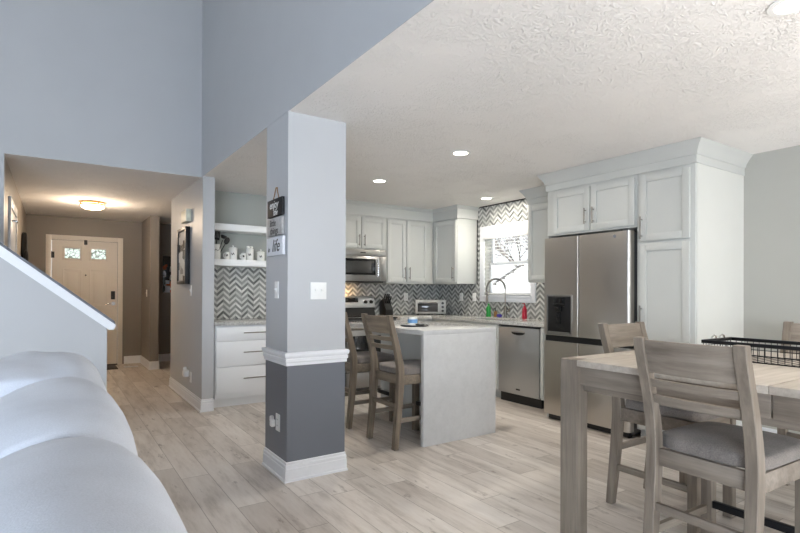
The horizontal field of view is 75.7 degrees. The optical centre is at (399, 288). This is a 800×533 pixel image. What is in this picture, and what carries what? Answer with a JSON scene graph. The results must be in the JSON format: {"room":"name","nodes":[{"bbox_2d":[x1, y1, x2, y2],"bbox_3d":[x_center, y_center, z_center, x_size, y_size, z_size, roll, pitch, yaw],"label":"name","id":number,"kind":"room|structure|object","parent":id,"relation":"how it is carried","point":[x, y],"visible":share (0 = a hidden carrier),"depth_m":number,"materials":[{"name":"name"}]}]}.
{"room":"open-plan living room","nodes":[
{"label":"open-plan living room","id":0,"kind":"room"},
{"bbox_2d":[5,157,25,255],"bbox_3d":[-4.765,0.044,6.316,0.130,2.440,4.300,0,0,-34],"label":"wall","id":1,"kind":"structure","parent":0,"point":[11,190],"depth_m":5.66,"materials":[{"name":"beige paint"}]},
{"bbox_2d":[8,196,16,252],"bbox_3d":[-4.010,0.188,5.329,0.022,2.150,1.020,0,0,-34],"label":"trim","id":2,"kind":"structure","parent":1,"relation":"attached to","point":[11,206],"depth_m":4.91,"materials":[{"name":"white paint"}]},
{"bbox_2d":[11,211,17,251],"bbox_3d":[-3.992,0.231,5.341,0.064,2.045,0.820,0,0,-34],"label":"door","id":3,"kind":"structure","parent":1,"relation":"in","point":[14,221],"depth_m":5.38,"materials":[{"name":"white paint"}]},
{"bbox_2d":[21,232,28,261],"bbox_3d":[-4.990,-0.269,6.840,0.085,0.970,0.323,0,0,-39],"label":"coat","id":4,"kind":"object","parent":1,"relation":"hanging from","point":[24,240],"visible":0.39,"depth_m":6.79,"materials":[{"name":"black fabric"}]},
{"bbox_2d":[0,257,106,389],"bbox_3d":[-3.542,-0.420,3.253,2.948,3.351,0.110,0,0,-34],"label":"wall","id":5,"kind":"structure","parent":0,"point":[33,317],"depth_m":3.79,"materials":[{"name":"grey paint"}]},
{"bbox_2d":[0,245,115,329],"bbox_3d":[-3.514,-0.928,3.272,3.008,2.484,0.166,0,0,-34],"label":"cap","id":6,"kind":"object","parent":5,"relation":"attached to","point":[5,254],"visible":0.9,"depth_m":3.81,"materials":[{"name":"white paint"}]},
{"bbox_2d":[0,242,115,324],"bbox_3d":[-3.525,-0.960,3.288,3.008,2.465,0.128,0,0,-34],"label":"trim","id":7,"kind":"structure","parent":5,"relation":"attached to","point":[1,244],"depth_m":3.85,"materials":[{"name":"paint"}]},
{"bbox_2d":[26,214,170,363],"bbox_3d":[-4.452,0.059,9.039,3.700,2.440,0.130,0,0,-34],"label":"wall","id":8,"kind":"structure","parent":0,"point":[37,226],"depth_m":8.82,"materials":[{"name":"beige paint"}]},
{"bbox_2d":[45,234,122,363],"bbox_3d":[-5.173,0.203,8.464,1.085,2.140,0.017,0,0,-34],"label":"door frame","id":9,"kind":"structure","parent":8,"relation":"in","point":[49,237],"depth_m":8.72,"materials":[{"name":"paint"}]},
{"bbox_2d":[51,240,117,363],"bbox_3d":[-5.184,0.229,8.471,0.934,2.063,0.105,0,0,-34],"label":"door","id":10,"kind":"structure","parent":9,"relation":"attached to","point":[94,281],"depth_m":8.54,"materials":[{"name":"paint"}]},
{"bbox_2d":[124,354,169,369],"bbox_3d":[-3.570,1.217,8.968,2.100,0.130,0.968,0,0,-34],"label":"baseboard","id":11,"kind":"structure","parent":8,"relation":"attached to","point":[150,365],"depth_m":8.80,"materials":[{"name":"white paint"}]},
{"bbox_2d":[163,256,170,291],"bbox_3d":[-4.091,-0.259,9.186,0.260,0.640,0.030,0,0,-34],"label":"picture","id":12,"kind":"object","parent":8,"relation":"attached to","point":[166,259],"visible":0.56,"depth_m":9.13,"materials":[{"name":"paper"}]},
{"bbox_2d":[0,0,201,244],"bbox_3d":[-5.129,-1.551,3.410,7.275,5.600,0.120,0,0,-34],"label":"wall","id":13,"kind":"structure","parent":0,"point":[115,83],"depth_m":4.89,"materials":[{"name":"grey paint"}]},
{"bbox_2d":[141,216,158,360],"bbox_3d":[-4.167,0.058,8.579,0.130,2.440,0.950,0,0,-34],"label":"wall","id":14,"kind":"structure","parent":0,"point":[150,226],"depth_m":8.21,"materials":[{"name":"beige paint"}]},
{"bbox_2d":[215,191,373,318],"bbox_3d":[-0.844,0.065,7.073,3.705,2.440,0.120,0,0,-34],"label":"wall","id":15,"kind":"structure","parent":0,"point":[230,208],"depth_m":6.27,"materials":[{"name":"grey paint"}]},
{"bbox_2d":[214,259,265,267],"bbox_3d":[-1.898,-0.302,6.111,0.873,0.075,0.300,0,0,-34],"label":"floating shelf","id":16,"kind":"object","parent":15,"relation":"attached to","point":[217,262],"visible":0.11,"depth_m":5.98,"materials":[{"name":"white paint"}]},
{"bbox_2d":[214,244,220,258],"bbox_3d":[-2.121,-0.429,5.945,0.094,0.175,0.101,0,0,-34],"label":"utensil crock","id":17,"kind":"object","parent":16,"relation":"on","point":[217,250],"visible":0.56,"depth_m":5.91,"materials":[{"name":"white ceramic"}]},
{"bbox_2d":[215,231,219,243],"bbox_3d":[-2.124,-0.522,5.981,0.020,0.322,0.077,0,0,44],"label":"spatula","id":18,"kind":"object","parent":17,"relation":"in","point":[216,232],"visible":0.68,"depth_m":5.98,"materials":[{"name":"black plastic"}]},
{"bbox_2d":[221,237,229,250],"bbox_3d":[-2.062,-0.483,6.011,0.150,0.249,0.026,0,0,-34],"label":"serving spoon","id":19,"kind":"object","parent":17,"relation":"in","point":[226,241],"visible":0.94,"depth_m":6.02,"materials":[{"name":"black plastic"}]},
{"bbox_2d":[223,252,229,258],"bbox_3d":[-2.007,-0.385,5.962,0.058,0.088,0.070,0,0,16],"label":"mug","id":20,"kind":"object","parent":16,"relation":"on","point":[226,255],"visible":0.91,"depth_m":5.94,"materials":[{"name":"white ceramic"}]},
{"bbox_2d":[228,245,237,259],"bbox_3d":[-1.964,-0.427,6.054,0.103,0.173,0.106,0,0,-34],"label":"canister","id":21,"kind":"object","parent":16,"relation":"on","point":[233,250],"visible":0.9,"depth_m":6.01,"materials":[{"name":"white ceramic"}]},
{"bbox_2d":[240,253,245,259],"bbox_3d":[-1.847,-0.381,6.069,0.058,0.082,0.070,0,0,16],"label":"mug","id":22,"kind":"object","parent":16,"relation":"on","point":[242,255],"visible":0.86,"depth_m":6.05,"materials":[{"name":"white ceramic"}]},
{"bbox_2d":[246,246,253,259],"bbox_3d":[-1.799,-0.427,6.165,0.095,0.175,0.098,0,0,-34],"label":"canister","id":23,"kind":"object","parent":16,"relation":"on","point":[249,249],"visible":0.91,"depth_m":6.13,"materials":[{"name":"white ceramic"}]},
{"bbox_2d":[257,249,264,260],"bbox_3d":[-1.687,-0.410,6.240,0.093,0.143,0.096,0,0,-34],"label":"canister","id":24,"kind":"object","parent":16,"relation":"on","point":[260,254],"visible":0.88,"depth_m":6.21,"materials":[{"name":"white ceramic"}]},
{"bbox_2d":[215,223,265,235],"bbox_3d":[-1.896,-0.707,6.113,0.873,0.075,0.300,0,0,-34],"label":"floating shelf","id":25,"kind":"object","parent":15,"relation":"attached to","point":[223,228],"visible":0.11,"depth_m":6.00,"materials":[{"name":"white paint"}]},
{"bbox_2d":[214,267,438,318],"bbox_3d":[-0.870,0.054,6.978,3.555,0.620,0.008,0,0,-34],"label":"tile","id":26,"kind":"structure","parent":15,"relation":"attached to","point":[239,292],"depth_m":6.37,"materials":[{"name":"grey tile"}]},
{"bbox_2d":[404,293,407,300],"bbox_3d":[0.090,0.117,7.614,0.072,0.116,0.008,0,0,-34],"label":"wall outlet","id":27,"kind":"object","parent":26,"relation":"attached to","point":[405,294],"visible":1,"depth_m":7.61,"materials":[{"name":"white plastic"}]},
{"bbox_2d":[346,214,385,249],"bbox_3d":[-0.597,-0.756,6.935,0.796,0.458,0.385,0,0,-34],"label":"upper cabinet","id":28,"kind":"object","parent":15,"relation":"attached to","point":[362,232],"visible":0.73,"depth_m":6.84,"materials":[{"name":"paint"}]},
{"bbox_2d":[345,248,386,282],"bbox_3d":[-0.593,-0.305,6.892,0.760,0.435,0.441,0,0,-34],"label":"microwave","id":29,"kind":"object","parent":28,"relation":"attached to","point":[361,265],"visible":0.77,"depth_m":6.78,"materials":[{"name":"silver metal"}]},
{"bbox_2d":[374,218,432,283],"bbox_3d":[0.070,-0.528,7.383,0.809,0.904,0.385,0,0,-34],"label":"upper cabinet","id":30,"kind":"object","parent":15,"relation":"attached to","point":[409,243],"visible":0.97,"depth_m":7.24,"materials":[{"name":"paint"}]},
{"bbox_2d":[170,0,433,398],"bbox_3d":[-0.024,-1.534,2.445,0.120,5.600,10.480,0,0,-34],"label":"wall","id":31,"kind":"structure","parent":0,"point":[261,59],"depth_m":4.27,"materials":[{"name":"grey paint"}]},
{"bbox_2d":[177,226,189,283],"bbox_3d":[-2.527,-0.382,6.002,0.050,0.650,0.480,0,0,-34],"label":"framed picture","id":32,"kind":"object","parent":31,"relation":"attached to","point":[183,234],"visible":1,"depth_m":5.93,"materials":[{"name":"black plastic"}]},
{"bbox_2d":[179,231,184,280],"bbox_3d":[-2.521,-0.382,6.006,0.035,0.570,0.400,0,0,-34],"label":"print","id":33,"kind":"object","parent":32,"relation":"attached to","point":[181,233],"depth_m":5.99},
{"bbox_2d":[181,209,190,223],"bbox_3d":[-2.450,-0.828,5.886,0.056,0.140,0.300,0,0,-34],"label":"door chime","id":34,"kind":"object","parent":31,"relation":"attached to","point":[185,215],"visible":1,"depth_m":5.77,"materials":[{"name":"beige plastic"}]},
{"bbox_2d":[169,376,213,412],"bbox_3d":[-2.488,1.208,6.062,0.138,0.130,1.756,0,0,-34],"label":"baseboard","id":35,"kind":"structure","parent":31,"relation":"attached to","point":[202,405],"depth_m":5.62,"materials":[{"name":"white paint"}]},
{"bbox_2d":[276,413,279,431],"bbox_3d":[-0.833,0.908,3.506,0.008,0.116,0.072,0,0,-34],"label":"wall outlet","id":36,"kind":"object","parent":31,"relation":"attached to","point":[277,414],"visible":1,"depth_m":3.49,"materials":[{"name":"white plastic"}]},
{"bbox_2d":[269,415,274,426],"bbox_3d":[-0.879,0.908,3.538,0.032,0.070,0.055,0,0,-34],"label":"plug adapter","id":37,"kind":"object","parent":36,"relation":"attached to","point":[271,418],"visible":1,"depth_m":3.52,"materials":[{"name":"white plastic"}]},
{"bbox_3d":[-2.337,0.982,5.741,0.008,0.116,0.072,0,0,-34],"label":"wall outlet","id":38,"kind":"object","parent":31,"relation":"attached to","visible":0},
{"bbox_2d":[182,367,188,376],"bbox_3d":[-2.397,0.927,5.764,0.066,0.110,0.095,0,0,-34],"label":"air freshener","id":39,"kind":"object","parent":38,"relation":"attached to","point":[185,373],"visible":1,"depth_m":5.73,"materials":[{"name":"white plastic"}]},
{"bbox_2d":[265,360,344,461],"bbox_3d":[-0.680,0.870,3.670,0.427,0.800,0.412,0,0,-34],"label":"wall","id":40,"kind":"structure","parent":0,"point":[309,400],"depth_m":3.50,"materials":[{"name":"paint"}]},
{"bbox_2d":[262,447,347,483],"bbox_3d":[-0.682,1.204,3.668,0.463,0.130,0.448,0,0,-34],"label":"baseboard","id":41,"kind":"structure","parent":40,"relation":"attached to","point":[287,472],"depth_m":3.49,"materials":[{"name":"white paint"}]},
{"bbox_2d":[261,347,349,365],"bbox_3d":[-0.679,0.464,3.671,0.475,0.088,0.460,0,0,-34],"label":"chair rail","id":42,"kind":"object","parent":40,"relation":"attached to","point":[337,355],"visible":0.84,"depth_m":3.49,"materials":[{"name":"white paint"}]},
{"bbox_2d":[266,111,345,352],"bbox_3d":[-0.675,-0.350,3.675,0.427,1.640,0.412,0,0,-34],"label":"wall pillar","id":43,"kind":"structure","parent":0,"point":[306,154],"depth_m":3.50,"materials":[{"name":"grey paint"}]},
{"bbox_2d":[267,216,283,236],"bbox_3d":[-0.854,-0.423,3.533,0.021,0.121,0.275,0,0,-34],"label":"sign","id":44,"kind":"object","parent":43,"relation":"attached to","point":[275,226],"visible":1,"depth_m":3.51,"materials":[{"name":"grey paint"}]},
{"bbox_2d":[267,235,284,256],"bbox_3d":[-0.852,-0.292,3.528,0.021,0.124,0.305,0,0,-34],"label":"sign","id":45,"kind":"object","parent":43,"relation":"attached to","point":[276,245],"visible":1,"depth_m":3.49,"materials":[{"name":"white paint"}]},
{"bbox_2d":[274,281,278,297],"bbox_3d":[-0.853,0.006,3.536,0.020,0.116,0.072,0,0,-34],"label":"light switch","id":46,"kind":"object","parent":43,"relation":"attached to","point":[276,288],"visible":1,"depth_m":3.53,"materials":[{"name":"white plastic"}]},
{"bbox_2d":[310,282,325,298],"bbox_3d":[-0.551,0.012,3.498,0.118,0.116,0.020,0,0,-34],"label":"light switch","id":47,"kind":"object","parent":43,"relation":"attached to","point":[317,289],"visible":1,"depth_m":3.50,"materials":[{"name":"white plastic"}]},
{"bbox_3d":[-0.847,-0.657,3.538,0.015,0.084,0.110,0,0,-34],"label":"twine","id":48,"kind":"object","parent":43,"relation":"attached to","visible":0},
{"bbox_2d":[267,196,284,218],"bbox_3d":[-0.853,-0.557,3.534,0.021,0.120,0.275,0,0,-34],"label":"sign","id":49,"kind":"object","parent":48,"relation":"hanging from","point":[276,206],"visible":1,"depth_m":3.50,"materials":[{"name":"black wood"}]},
{"bbox_2d":[4,0,799,223],"bbox_3d":[-0.006,-1.226,4.126,5.620,0.120,13.250,0,0,-34],"label":"ceiling","id":50,"kind":"structure","parent":0,"point":[529,88],"depth_m":3.22,"materials":[{"name":"white paint"}]},
{"bbox_2d":[80,200,105,209],"bbox_3d":[-4.131,-1.119,6.925,0.302,0.102,0.302,0,0,-34],"label":"ceiling lamp","id":51,"kind":"object","parent":50,"relation":"attached to","point":[87,204],"visible":1,"depth_m":6.83,"materials":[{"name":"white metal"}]},
{"bbox_2d":[372,179,386,182],"bbox_3d":[-0.219,-1.155,5.503,0.170,0.008,0.170,0,0,-34],"label":"recessed light","id":52,"kind":"object","parent":50,"relation":"in","point":[373,180],"visible":1,"depth_m":5.48,"materials":[{"name":"white plastic"}]},
{"bbox_2d":[451,150,470,155],"bbox_3d":[0.515,-1.157,4.382,0.170,0.008,0.170,0,0,-34],"label":"recessed light","id":53,"kind":"object","parent":50,"relation":"in","point":[456,152],"visible":1,"depth_m":4.36,"materials":[{"name":"white plastic"}]},
{"bbox_2d":[480,197,492,199],"bbox_3d":[1.093,-1.145,6.502,0.170,0.008,0.170,0,0,-34],"label":"recessed light","id":54,"kind":"object","parent":50,"relation":"in","point":[482,198],"visible":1,"depth_m":6.50,"materials":[{"name":"white plastic"}]},
{"bbox_2d":[766,0,799,16],"bbox_3d":[1.606,-1.163,2.110,0.170,0.008,0.170,0,0,-34],"label":"recessed light","id":55,"kind":"object","parent":50,"relation":"in","point":[779,7],"visible":1,"depth_m":2.13,"materials":[{"name":"white plastic"}]},
{"bbox_2d":[107,361,794,532],"bbox_3d":[-2.304,1.307,2.606,11.100,0.100,13.300,0,0,-34],"label":"floor","id":56,"kind":"structure","parent":0,"point":[209,465],"depth_m":3.47,"materials":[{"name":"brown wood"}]},
{"bbox_2d":[0,351,187,532],"bbox_3d":[-1.064,0.727,0.838,1.138,1.056,2.460,0,0,-34],"label":"sofa","id":57,"kind":"object","parent":56,"relation":"on","point":[70,462],"visible":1,"depth_m":0.66,"materials":[{"name":"grey fabric"}]},
{"bbox_2d":[0,351,106,397],"bbox_3d":[-1.173,0.603,1.555,0.518,0.803,0.688,0,0,-34],"label":"cushion","id":58,"kind":"object","parent":57,"relation":"on","point":[18,370],"depth_m":1.42,"materials":[{"name":"grey fabric"}]},
{"bbox_2d":[0,377,137,458],"bbox_3d":[-0.804,0.603,1.005,0.522,0.794,0.633,0,0,-34],"label":"cushion","id":59,"kind":"object","parent":57,"relation":"on","point":[32,412],"depth_m":0.93,"materials":[{"name":"grey fabric"}]},
{"bbox_2d":[0,437,187,532],"bbox_3d":[-0.439,0.602,0.466,0.518,0.800,0.665,0,0,-34],"label":"cushion","id":60,"kind":"object","parent":57,"relation":"on","point":[52,484],"depth_m":0.55,"materials":[{"name":"grey fabric"}]},
{"bbox_2d":[107,365,117,369],"bbox_3d":[-4.746,1.268,8.315,0.300,0.012,0.500,0,0,-34],"label":"door mat","id":61,"kind":"object","parent":56,"relation":"on","point":[109,367],"visible":0.49,"depth_m":8.28,"materials":[{"name":"brown fabric"}]},
{"bbox_2d":[214,325,265,407],"bbox_3d":[-1.679,0.836,6.000,1.080,0.880,0.706,0,0,-34],"label":"base cabinet","id":62,"kind":"object","parent":56,"relation":"on","point":[239,361],"visible":0.36,"depth_m":5.58,"materials":[{"name":"white paint"}]},
{"bbox_2d":[214,318,265,325],"bbox_3d":[-1.495,0.377,6.138,1.563,0.039,0.686,0,0,-34],"label":"countertop","id":63,"kind":"structure","parent":62,"relation":"on","point":[238,321],"depth_m":5.65,"materials":[{"name":"grey stone"}]},
{"bbox_2d":[345,312,395,428],"bbox_3d":[-0.394,0.744,5.000,0.604,1.066,0.440,0,0,-34],"label":"bar stool","id":64,"kind":"object","parent":56,"relation":"on","point":[359,361],"visible":0.5,"depth_m":4.77,"materials":[{"name":"brown wood"}]},
{"bbox_2d":[346,351,394,363],"bbox_3d":[-0.337,0.658,5.038,0.468,0.081,0.432,0,0,-34],"label":"seat cushion","id":65,"kind":"object","parent":64,"relation":"on","point":[360,357],"depth_m":4.87,"materials":[{"name":"grey fabric"}]},
{"bbox_2d":[345,296,397,391],"bbox_3d":[-0.519,0.680,6.771,0.760,1.170,0.722,0,0,-34],"label":"range","id":66,"kind":"object","parent":56,"relation":"on","point":[354,305],"visible":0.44,"depth_m":6.52,"materials":[{"name":"silver glass"}]},
{"bbox_2d":[348,315,397,319],"bbox_3d":[-0.504,0.371,6.752,0.760,0.017,0.570,0,0,-34],"label":"cooktop","id":67,"kind":"object","parent":66,"relation":"in","point":[350,317],"depth_m":6.55,"materials":[{"name":"black glass"}]},
{"bbox_2d":[361,313,420,450],"bbox_3d":[0.033,0.743,4.365,0.604,1.066,0.440,0,0,-34],"label":"bar stool","id":68,"kind":"object","parent":56,"relation":"on","point":[400,372],"visible":0.73,"depth_m":4.22,"materials":[{"name":"brown wood"}]},
{"bbox_2d":[379,359,420,374],"bbox_3d":[0.090,0.657,4.404,0.468,0.081,0.432,0,0,-34],"label":"seat cushion","id":69,"kind":"object","parent":68,"relation":"on","point":[411,366],"depth_m":4.24,"materials":[{"name":"grey fabric"}]},
{"bbox_2d":[349,320,495,446],"bbox_3d":[0.152,0.809,4.918,0.800,0.940,1.325,0,0,-34],"label":"kitchen island","id":70,"kind":"object","parent":56,"relation":"on","point":[457,387],"visible":0.84,"depth_m":4.38,"materials":[{"name":"paint"}]},
{"bbox_2d":[400,324,428,326],"bbox_3d":[0.132,0.331,4.692,0.260,0.014,0.260,0,0,-34],"label":"serving tray","id":71,"kind":"object","parent":70,"relation":"on","point":[404,325],"visible":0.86,"depth_m":4.59,"materials":[{"name":"black plastic"}]},
{"bbox_2d":[408,317,417,324],"bbox_3d":[0.116,0.292,4.717,0.091,0.070,0.091,0,0,-34],"label":"candle jar","id":72,"kind":"object","parent":71,"relation":"on","point":[411,320],"visible":0.94,"depth_m":4.68,"materials":[{"name":"white glass"}]},
{"bbox_2d":[418,319,431,321],"bbox_3d":[0.305,0.851,7.346,1.165,0.880,0.686,0,0,-34],"label":"base cabinet","id":73,"kind":"object","parent":56,"relation":"on","point":[428,320],"visible":0.1,"depth_m":7.02,"materials":[{"name":"paint"}]},
{"bbox_2d":[379,314,543,326],"bbox_3d":[0.874,0.389,6.501,1.168,0.039,2.725,0,0,-34],"label":"countertop","id":74,"kind":"structure","parent":73,"relation":"on","point":[454,317],"depth_m":6.56,"materials":[{"name":"grey stone"}]},
{"bbox_2d":[379,299,392,314],"bbox_3d":[-0.197,0.254,7.278,0.120,0.228,0.180,0,0,-34],"label":"knife block","id":75,"kind":"object","parent":74,"relation":"on","point":[386,308],"visible":0.91,"depth_m":7.23,"materials":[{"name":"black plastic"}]},
{"bbox_2d":[415,300,445,314],"bbox_3d":[0.443,0.265,7.501,0.440,0.214,0.298,0,0,0],"label":"toaster oven","id":76,"kind":"object","parent":74,"relation":"on","point":[421,306],"visible":1,"depth_m":7.38,"materials":[{"name":"metal"}]},
{"bbox_2d":[486,303,490,316],"bbox_3d":[1.194,0.283,6.949,0.066,0.180,0.066,0,0,-34],"label":"dish soap","id":77,"kind":"object","parent":74,"relation":"on","point":[488,308],"visible":1,"depth_m":6.92,"materials":[{"name":"green plastic"}]},
{"bbox_2d":[486,278,509,317],"bbox_3d":[1.278,0.113,6.698,0.326,0.518,0.069,0,0,22],"label":"kitchen faucet","id":78,"kind":"object","parent":74,"relation":"on","point":[491,280],"visible":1,"depth_m":6.68,"materials":[{"name":"silver metal"}]},
{"bbox_2d":[522,303,526,318],"bbox_3d":[1.546,0.274,6.390,0.060,0.197,0.060,0,0,15],"label":"bottle","id":79,"kind":"object","parent":74,"relation":"on","point":[524,309],"visible":0.94,"depth_m":6.37,"materials":[{"name":"red plastic"}]},
{"bbox_2d":[432,319,500,397],"bbox_3d":[1.029,0.851,6.707,0.656,0.880,1.285,0,0,-34],"label":"base cabinet","id":80,"kind":"object","parent":56,"relation":"on","point":[498,393],"visible":0.16,"depth_m":6.12,"materials":[{"name":"paint"}]},
{"bbox_2d":[499,324,543,408],"bbox_3d":[1.565,0.851,5.919,0.646,0.878,0.610,0,0,-34],"label":"dishwasher","id":81,"kind":"object","parent":56,"relation":"on","point":[519,346],"visible":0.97,"depth_m":5.73,"materials":[{"name":"silver metal"}]},
{"bbox_2d":[540,327,545,400],"bbox_3d":[1.800,0.849,5.593,0.620,0.880,0.185,0,0,-34],"label":"base cabinet","id":82,"kind":"object","parent":56,"relation":"on","point":[542,335],"visible":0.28,"depth_m":5.47,"materials":[{"name":"paint"}]},
{"bbox_2d":[547,174,636,416],"bbox_3d":[2.066,0.153,5.012,0.856,2.270,0.963,0,0,-34],"label":"upper cabinet","id":83,"kind":"object","parent":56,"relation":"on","point":[610,205],"visible":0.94,"depth_m":4.74,"materials":[{"name":"paint"}]},
{"bbox_2d":[544,229,640,437],"bbox_3d":[2.041,0.385,4.989,0.900,1.795,0.922,0,0,-34],"label":"refrigerator","id":84,"kind":"object","parent":56,"relation":"on","point":[591,279],"visible":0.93,"depth_m":4.72,"materials":[{"name":"silver metal"}]},
{"bbox_2d":[598,321,735,532],"bbox_3d":[1.546,0.743,3.006,0.440,1.066,0.604,0,0,-34],"label":"dining chair","id":85,"kind":"object","parent":56,"relation":"on","point":[612,336],"visible":0.41,"depth_m":3.00,"materials":[{"name":"brown wood"}]},
{"bbox_2d":[625,399,719,421],"bbox_3d":[1.585,0.656,2.949,0.432,0.081,0.468,0,0,-34],"label":"seat cushion","id":86,"kind":"object","parent":85,"relation":"on","point":[668,414],"depth_m":2.76,"materials":[{"name":"grey fabric"}]},
{"bbox_2d":[560,350,799,532],"bbox_3d":[1.879,0.818,2.264,1.265,0.912,1.862,0,0,-34],"label":"dining table","id":87,"kind":"object","parent":56,"relation":"on","point":[615,374],"visible":0.59,"depth_m":2.57,"materials":[{"name":"brown wood"}]},
{"bbox_2d":[701,334,799,367],"bbox_3d":[1.877,0.304,2.581,0.320,0.117,0.550,0,0,-34],"label":"wire basket","id":88,"kind":"object","parent":87,"relation":"on","point":[725,341],"visible":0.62,"depth_m":2.61,"materials":[{"name":"black metal"}]},
{"bbox_2d":[637,163,743,436],"bbox_3d":[2.476,0.152,4.411,0.866,2.270,0.486,0,0,-34],"label":"pantry cabinet","id":89,"kind":"object","parent":56,"relation":"on","point":[690,217],"visible":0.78,"depth_m":4.20,"materials":[{"name":"paint"}]},
{"bbox_2d":[537,137,752,191],"bbox_3d":[2.201,-1.066,4.814,0.887,0.170,1.605,0,0,-34],"label":"crown molding","id":90,"kind":"structure","parent":89,"relation":"attached to","point":[701,150],"depth_m":4.33,"materials":[{"name":"paint"}]},
{"bbox_2d":[633,336,799,532],"bbox_3d":[1.359,0.738,2.168,0.604,1.066,0.440,0,0,-32],"label":"dining chair","id":91,"kind":"object","parent":56,"relation":"on","point":[770,461],"visible":1,"depth_m":2.06,"materials":[{"name":"brown wood"}]},
{"bbox_2d":[662,421,799,470],"bbox_3d":[1.417,0.652,2.205,0.468,0.081,0.432,0,0,-32],"label":"seat cushion","id":92,"kind":"object","parent":91,"relation":"on","point":[713,441],"depth_m":2.09,"materials":[{"name":"grey fabric"}]},
{"bbox_2d":[777,321,799,485],"bbox_3d":[2.457,0.747,3.097,0.604,1.066,0.440,0,0,-34],"label":"dining chair","id":93,"kind":"object","parent":56,"relation":"on","point":[791,330],"visible":0.06,"depth_m":3.37,"materials":[{"name":"brown wood"}]},
{"bbox_2d":[485,145,799,433],"bbox_3d":[3.310,0.069,4.082,0.150,2.440,9.480,0,0,-34],"label":"wall","id":94,"kind":"structure","parent":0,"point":[771,178],"depth_m":4.28,"materials":[{"name":"grey paint"}]},
{"bbox_2d":[433,218,476,283],"bbox_3d":[0.670,-0.525,7.489,0.416,0.904,0.860,0,0,-34],"label":"upper cabinet","id":95,"kind":"object","parent":94,"relation":"attached to","point":[454,240],"visible":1,"depth_m":7.18,"materials":[{"name":"paint"}]},
{"bbox_2d":[346,200,478,221],"bbox_3d":[0.135,-1.063,6.909,1.961,0.174,0.588,0,0,-34],"label":"crown molding","id":96,"kind":"structure","parent":95,"relation":"attached to","point":[352,207],"depth_m":7.10,"materials":[{"name":"paint"}]},
{"bbox_2d":[439,199,544,319],"bbox_3d":[1.369,-0.387,6.832,0.008,1.520,2.730,0,0,-34],"label":"tile","id":97,"kind":"structure","parent":94,"relation":"attached to","point":[516,211],"depth_m":7.01,"materials":[{"name":"grey tile"}]},
{"bbox_2d":[472,293,475,300],"bbox_3d":[1.045,0.116,7.283,0.020,0.116,0.072,0,0,-34],"label":"light switch","id":98,"kind":"object","parent":97,"relation":"attached to","point":[473,294],"visible":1,"depth_m":7.29,"materials":[{"name":"white plastic"}]},
{"bbox_2d":[477,198,525,283],"bbox_3d":[1.437,-0.610,6.721,0.012,1.074,1.268,0,0,-34],"label":"trim","id":99,"kind":"structure","parent":94,"relation":"attached to","point":[524,198],"depth_m":7.23,"materials":[{"name":"black plastic"}]},
{"bbox_2d":[483,227,529,294],"bbox_3d":[1.411,-0.348,6.776,0.100,0.853,0.822,0,0,-34],"label":"window blind","id":100,"kind":"object","parent":94,"relation":"attached to","point":[518,231],"visible":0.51,"depth_m":6.78,"materials":[{"name":"white plastic"}]},
{"bbox_2d":[480,220,535,302],"bbox_3d":[1.449,-0.344,6.802,0.192,1.035,1.000,0,0,-34],"label":"window","id":101,"kind":"structure","parent":94,"relation":"attached to","point":[531,298],"depth_m":6.93,"materials":[{"name":"white paint"}]},
{"bbox_2d":[528,202,547,282],"bbox_3d":[1.785,-0.528,5.832,0.416,0.904,0.595,0,0,-34],"label":"upper cabinet","id":102,"kind":"object","parent":94,"relation":"attached to","point":[537,213],"visible":0.37,"depth_m":5.87,"materials":[{"name":"paint"}]},
{"bbox_2d":[519,185,547,204],"bbox_3d":[1.736,-1.063,5.886,0.434,0.170,0.608,0,0,-34],"label":"crown molding","id":103,"kind":"structure","parent":102,"relation":"attached to","point":[535,195],"depth_m":5.86,"materials":[{"name":"paint"}]},
{"bbox_2d":[762,427,776,433],"bbox_3d":[4.421,1.220,2.266,0.018,0.130,5.230,0,0,-34],"label":"baseboard","id":104,"kind":"structure","parent":94,"relation":"attached to","point":[763,428],"depth_m":4.28,"materials":[{"name":"white paint"}]},
{"label":"outside","id":105,"kind":"structure","parent":0,"visible":0},
{"bbox_3d":[13.165,1.861,20.902,34.800,0.100,60.000,0,0,-34],"label":"ground","id":106,"kind":"structure","parent":105,"visible":0},
{"bbox_2d":[493,259,529,292],"bbox_3d":[8.887,-0.456,12.003,8.260,4.413,14.700,0,0,-34],"label":"neighbor house","id":107,"kind":"structure","parent":106,"relation":"on","point":[524,285],"depth_m":13.40,"materials":[{"name":"white"}]},
{"bbox_2d":[495,236,527,266],"bbox_3d":[6.720,-2.006,29.306,5.598,7.676,5.729,0,0,-34],"label":"tree","id":108,"kind":"object","parent":106,"relation":"on","point":[506,240],"visible":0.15,"depth_m":28.02,"materials":[{"name":"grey plant"}]},
{"bbox_2d":[515,235,527,249],"bbox_3d":[10.779,-2.747,37.642,5.892,9.279,8.729,0,0,-1],"label":"tree","id":109,"kind":"object","parent":106,"relation":"on","point":[523,235],"visible":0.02,"depth_m":38.80,"materials":[{"name":"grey plant"}]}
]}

